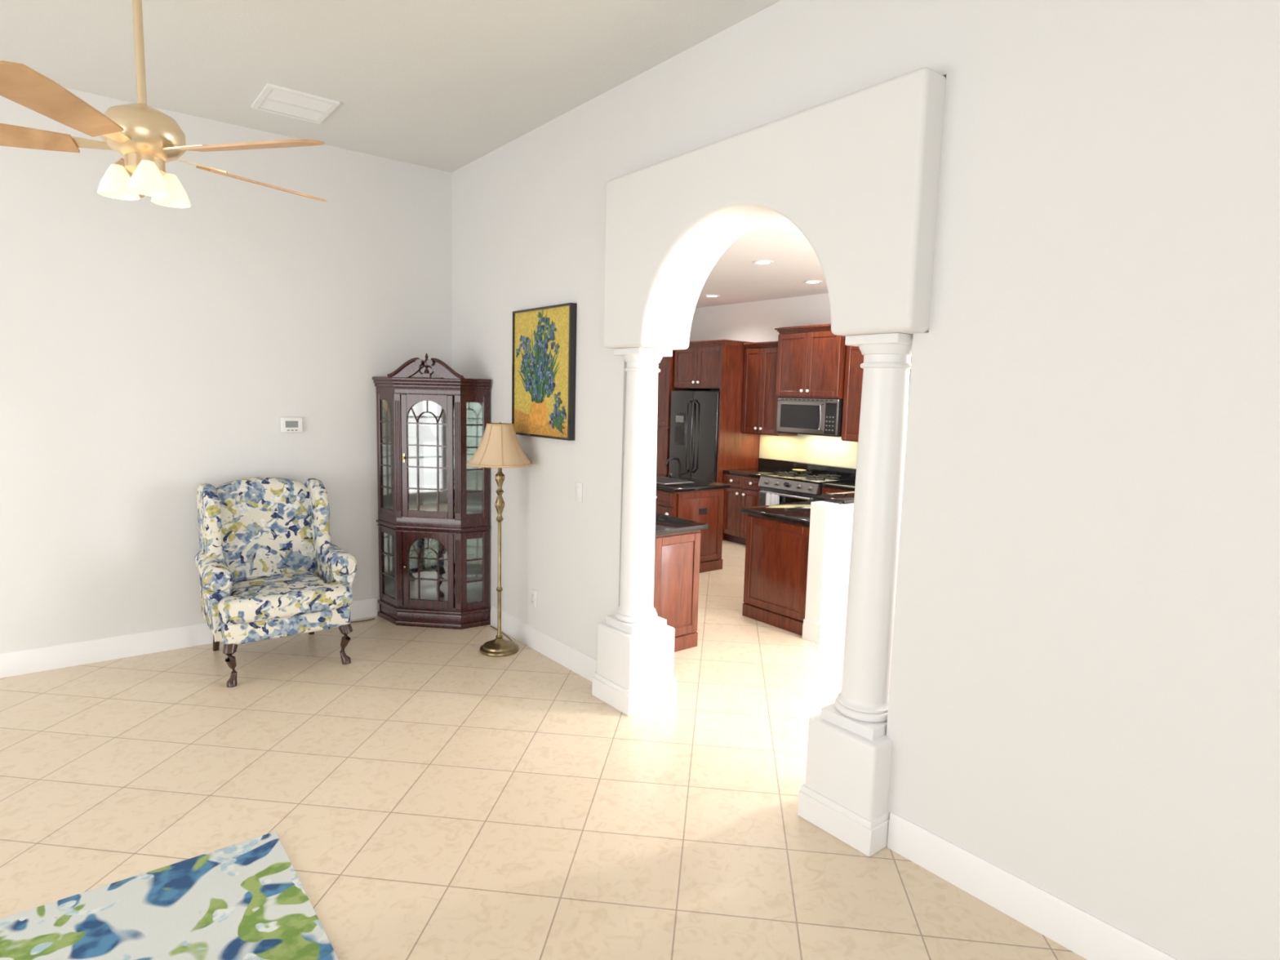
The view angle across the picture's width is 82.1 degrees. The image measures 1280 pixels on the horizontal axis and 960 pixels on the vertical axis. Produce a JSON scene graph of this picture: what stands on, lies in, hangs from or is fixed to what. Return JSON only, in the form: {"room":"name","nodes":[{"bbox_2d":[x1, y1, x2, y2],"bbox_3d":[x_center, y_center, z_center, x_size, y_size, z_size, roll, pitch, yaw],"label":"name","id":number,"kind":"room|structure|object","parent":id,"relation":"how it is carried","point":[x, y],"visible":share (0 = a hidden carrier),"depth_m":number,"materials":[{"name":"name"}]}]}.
{"room":"living room","nodes":[
{"label":"living room","id":0,"kind":"room"},
{"bbox_2d":[0,87,452,653],"bbox_3d":[-3.857,-0.514,3.903,6.030,3.330,0.100,-4,8,-38],"label":"wall","id":1,"kind":"structure","parent":0,"point":[151,353],"depth_m":4.61,"materials":[{"name":"white paint"}]},
{"bbox_2d":[0,597,377,678],"bbox_3d":[-4.064,1.089,3.881,5.315,0.140,0.016,-4,8,-38],"label":"baseboard","id":2,"kind":"structure","parent":1,"relation":"attached to","point":[78,653],"depth_m":4.52,"materials":[{"name":"white paint"}]},
{"bbox_2d":[280,417,302,432],"bbox_3d":[-2.378,-0.376,5.019,0.140,0.105,0.028,-4,8,-38],"label":"thermostat","id":3,"kind":"object","parent":1,"relation":"attached to","point":[288,424],"visible":1,"depth_m":5.01,"materials":[{"name":"white plastic"}]},
{"bbox_2d":[350,576,374,622],"bbox_3d":[-2.061,0.839,5.389,0.207,0.388,0.094,-2,7,-27],"label":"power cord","id":4,"kind":"object","parent":1,"relation":"attached to","point":[353,581],"visible":0.3,"depth_m":5.40,"materials":[{"name":"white plastic"}]},
{"bbox_2d":[0,0,781,172],"bbox_3d":[-1.274,-1.796,0.625,6.160,0.100,8.130,-4,8,-38],"label":"ceiling","id":5,"kind":"structure","parent":0,"point":[442,85],"depth_m":3.62,"materials":[{"name":"white paint"}]},
{"bbox_2d":[0,0,327,208],"bbox_3d":[-1.764,-1.489,2.573,1.339,0.982,1.297,-4,8,-38],"label":"ceiling fan","id":6,"kind":"object","parent":5,"relation":"hanging from","point":[148,138],"depth_m":2.48,"materials":[{"name":"brown wood"}]},
{"bbox_2d":[251,83,339,124],"bbox_3d":[-2.004,-2.178,4.267,0.380,0.015,0.420,-4,8,-38],"label":"ceiling vent","id":7,"kind":"object","parent":5,"relation":"attached to","point":[273,99],"depth_m":4.25,"materials":[{"name":"white metal"}]},
{"bbox_2d":[0,540,1086,959],"bbox_3d":[-0.436,1.361,3.375,10.550,0.100,10.700,-4,8,-38],"label":"floor","id":8,"kind":"structure","parent":0,"point":[428,795],"depth_m":3.07,"materials":[{"name":"tile"}]},
{"bbox_2d":[0,831,338,959],"bbox_3d":[-1.765,1.538,1.052,2.775,0.014,2.300,-4,8,-38],"label":"area rug","id":9,"kind":"object","parent":8,"relation":"on","point":[246,900],"visible":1,"depth_m":2.33,"materials":[{"name":"multicoloured fabric"}]},
{"bbox_2d":[194,476,356,687],"bbox_3d":[-2.273,0.569,4.577,0.840,1.115,0.835,-4,8,-38],"label":"wingback armchair","id":10,"kind":"object","parent":8,"relation":"on","point":[267,562],"visible":1,"depth_m":4.55,"materials":[{"name":"fabric"}]},
{"bbox_2d":[372,353,491,629],"bbox_3d":[-1.508,0.076,5.330,0.608,1.950,0.687,-4,8,-38],"label":"curio cabinet","id":11,"kind":"object","parent":8,"relation":"on","point":[433,520],"visible":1,"depth_m":5.28,"materials":[{"name":"brown wood"}]},
{"bbox_2d":[466,422,532,657],"bbox_3d":[-0.995,0.365,4.878,0.417,1.506,0.689,-4,8,-38],"label":"floor lamp","id":12,"kind":"object","parent":8,"relation":"on","point":[500,447],"visible":1,"depth_m":4.64,"materials":[{"name":"gold metal"}]},
{"bbox_2d":[591,346,677,715],"bbox_3d":[-0.008,0.266,4.036,0.344,1.944,0.344,-4,8,-38],"label":"column","id":13,"kind":"structure","parent":8,"relation":"on","point":[634,673],"depth_m":3.96,"materials":[{"name":"white paint"}]},
{"bbox_2d":[653,512,708,652],"bbox_3d":[-0.211,0.682,5.160,0.820,0.850,1.100,-4,8,-38],"label":"base cabinet","id":14,"kind":"object","parent":8,"relation":"on","point":[677,540],"visible":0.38,"depth_m":4.86,"materials":[{"name":"brown wood"}]},
{"bbox_2d":[656,350,710,475],"bbox_3d":[0.358,-0.598,9.787,0.752,2.360,0.820,-4,8,-38],"label":"pantry cabinet","id":15,"kind":"object","parent":8,"relation":"on","point":[665,377],"visible":0.08,"depth_m":9.29,"materials":[{"name":"brown wood"}]},
{"bbox_2d":[655,457,729,573],"bbox_3d":[0.142,0.292,7.581,0.752,1.088,1.430,-4,8,-38],"label":"kitchen island","id":16,"kind":"object","parent":8,"relation":"on","point":[702,501],"visible":0.39,"depth_m":7.11,"materials":[{"name":"brown wood"}]},
{"bbox_2d":[668,390,719,482],"bbox_3d":[0.876,-0.214,9.146,0.772,1.770,0.840,-4,8,-38],"label":"refrigerator","id":17,"kind":"object","parent":8,"relation":"on","point":[694,415],"visible":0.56,"depth_m":8.86,"materials":[{"name":"black metal"}]},
{"bbox_2d":[673,339,759,540],"bbox_3d":[0.915,-0.508,9.129,0.702,2.360,0.893,-4,8,-38],"label":"tall cabinet","id":18,"kind":"object","parent":8,"relation":"on","point":[716,364],"visible":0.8,"depth_m":8.69,"materials":[{"name":"brown wood"}]},
{"bbox_2d":[722,457,798,545],"bbox_3d":[1.390,0.261,8.637,0.660,0.970,0.610,-4,8,-38],"label":"base cabinet","id":19,"kind":"object","parent":8,"relation":"on","point":[744,491],"visible":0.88,"depth_m":8.55,"materials":[{"name":"brown wood"}]},
{"bbox_2d":[740,491,854,644],"bbox_3d":[1.614,0.566,5.847,1.496,1.015,0.870,-4,8,-38],"label":"kitchen island","id":20,"kind":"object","parent":8,"relation":"on","point":[797,554],"depth_m":5.31,"materials":[{"name":"brown wood"}]},
{"bbox_2d":[758,462,856,506],"bbox_3d":[1.800,0.338,8.060,0.733,0.970,0.800,-4,8,-38],"label":"range","id":21,"kind":"object","parent":8,"relation":"on","point":[793,486],"visible":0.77,"depth_m":7.92,"materials":[{"name":"silver metal"}]},
{"bbox_2d":[765,491,779,505],"bbox_3d":[1.433,0.253,7.960,0.042,0.242,0.162,-4,8,-38],"label":"dish towel","id":22,"kind":"object","parent":21,"relation":"hanging from","point":[771,497],"depth_m":7.94,"materials":[{"name":"white fabric"}]},
{"bbox_2d":[792,469,805,471],"bbox_3d":[1.793,-0.107,8.277,0.156,0.017,0.156,-4,8,-38],"label":"spoon rest","id":23,"kind":"object","parent":21,"relation":"on","point":[796,470],"visible":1,"depth_m":8.23,"materials":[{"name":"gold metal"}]},
{"bbox_2d":[822,480,855,494],"bbox_3d":[2.491,0.448,7.257,0.660,0.970,1.300,-4,8,-38],"label":"base cabinet","id":24,"kind":"object","parent":8,"relation":"on","point":[847,486],"visible":0.02,"depth_m":7.46,"materials":[{"name":"brown wood"}]},
{"bbox_2d":[797,332,912,857],"bbox_3d":[0.913,0.423,2.882,0.344,1.944,0.344,-4,8,-38],"label":"column","id":25,"kind":"structure","parent":8,"relation":"on","point":[844,793],"depth_m":2.80,"materials":[{"name":"white paint"}]},
{"bbox_2d":[695,217,828,307],"bbox_3d":[1.589,-1.826,5.521,4.390,0.100,9.200,-4,8,-38],"label":"ceiling","id":26,"kind":"structure","parent":0,"point":[735,277],"depth_m":6.73,"materials":[{"name":"white paint"}]},
{"bbox_2d":[704,294,719,297],"bbox_3d":[0.837,-2.140,8.544,0.180,0.007,0.180,-4,8,-38],"label":"recessed light","id":27,"kind":"object","parent":26,"relation":"in","point":[706,295],"visible":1,"depth_m":8.54,"materials":[{"name":"white paint"}]},
{"bbox_2d":[752,260,773,264],"bbox_3d":[1.063,-1.881,6.355,0.180,0.007,0.180,-4,8,-38],"label":"recessed light","id":28,"kind":"object","parent":26,"relation":"in","point":[759,262],"visible":1,"depth_m":6.35,"materials":[{"name":"white paint"}]},
{"bbox_2d":[803,280,822,283],"bbox_3d":[1.727,-1.979,7.347,0.180,0.007,0.180,-4,8,-38],"label":"recessed light","id":29,"kind":"object","parent":26,"relation":"in","point":[811,281],"visible":1,"depth_m":7.34,"materials":[{"name":"white paint"}]},
{"bbox_2d":[688,293,853,468],"bbox_3d":[3.156,-0.457,6.957,0.100,2.870,9.200,-4,8,-38],"label":"wall","id":30,"kind":"structure","parent":0,"point":[754,321],"depth_m":8.93,"materials":[{"name":"white paint"}]},
{"bbox_2d":[741,341,799,435],"bbox_3d":[1.514,-1.064,8.581,0.382,1.060,0.570,-4,8,-38],"label":"upper cabinet","id":31,"kind":"object","parent":30,"relation":"attached to","point":[760,401],"visible":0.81,"depth_m":8.49,"materials":[{"name":"brown wood"}]},
{"bbox_2d":[760,434,857,468],"bbox_3d":[2.325,-0.280,7.939,0.005,0.308,2.720,-4,8,-38],"label":"backsplash","id":32,"kind":"structure","parent":30,"relation":"attached to","point":[803,449],"depth_m":8.40,"materials":[{"name":"beige paint"}]},
{"bbox_2d":[774,324,846,399],"bbox_3d":[1.933,-1.272,7.968,0.462,0.765,0.920,-4,8,-38],"label":"upper cabinet","id":33,"kind":"object","parent":30,"relation":"attached to","point":[811,358],"visible":0.84,"depth_m":7.81,"materials":[{"name":"brown wood"}]},
{"bbox_2d":[776,397,843,436],"bbox_3d":[1.927,-0.695,8.041,0.440,0.392,0.820,-4,8,-38],"label":"microwave oven","id":34,"kind":"object","parent":33,"relation":"attached to","point":[809,416],"visible":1,"depth_m":7.89,"materials":[{"name":"silver metal"}]},
{"bbox_2d":[840,345,911,441],"bbox_3d":[2.516,-0.893,7.326,0.382,1.060,0.940,-4,8,-38],"label":"upper cabinet","id":35,"kind":"object","parent":30,"relation":"attached to","point":[853,380],"visible":0.05,"depth_m":7.52,"materials":[{"name":"brown wood"}]},
{"bbox_2d":[451,0,1279,959],"bbox_3d":[0.251,-0.384,3.685,0.130,3.330,10.700,-4,8,-38],"label":"wall","id":36,"kind":"structure","parent":0,"point":[1084,700],"depth_m":2.28,"materials":[{"name":"white paint"}]},
{"bbox_2d":[530,589,537,608],"bbox_3d":[-0.706,0.788,4.882,0.010,0.116,0.074,-4,8,-38],"label":"wall outlet","id":37,"kind":"object","parent":36,"relation":"attached to","point":[533,593],"visible":1,"depth_m":4.87,"materials":[{"name":"white plastic"}]},
{"bbox_2d":[511,302,577,440],"bbox_3d":[-0.615,-0.678,4.614,0.043,0.817,0.700,-4,8,-38],"label":"painting","id":38,"kind":"object","parent":36,"relation":"attached to","point":[544,344],"visible":1,"depth_m":4.56,"materials":[{"name":"yellow"}]},
{"bbox_2d":[574,482,582,502],"bbox_3d":[-0.369,0.074,4.394,0.011,0.116,0.074,-4,8,-38],"label":"light switch","id":39,"kind":"object","parent":36,"relation":"attached to","point":[578,486],"visible":1,"depth_m":4.39,"materials":[{"name":"white plastic"}]},
{"bbox_2d":[603,66,946,350],"bbox_3d":[0.499,-1.049,3.282,0.330,0.865,1.825,-4,8,-38],"label":"arch surround","id":40,"kind":"object","parent":36,"relation":"attached to","point":[857,173],"visible":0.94,"depth_m":2.80,"materials":[{"name":"white paint"}]},
{"bbox_2d":[490,606,1178,959],"bbox_3d":[1.161,1.375,2.559,0.016,0.140,7.250,-4,8,-38],"label":"baseboard","id":41,"kind":"structure","parent":36,"relation":"attached to","point":[1081,932],"depth_m":2.50,"materials":[{"name":"white paint"}]}
]}

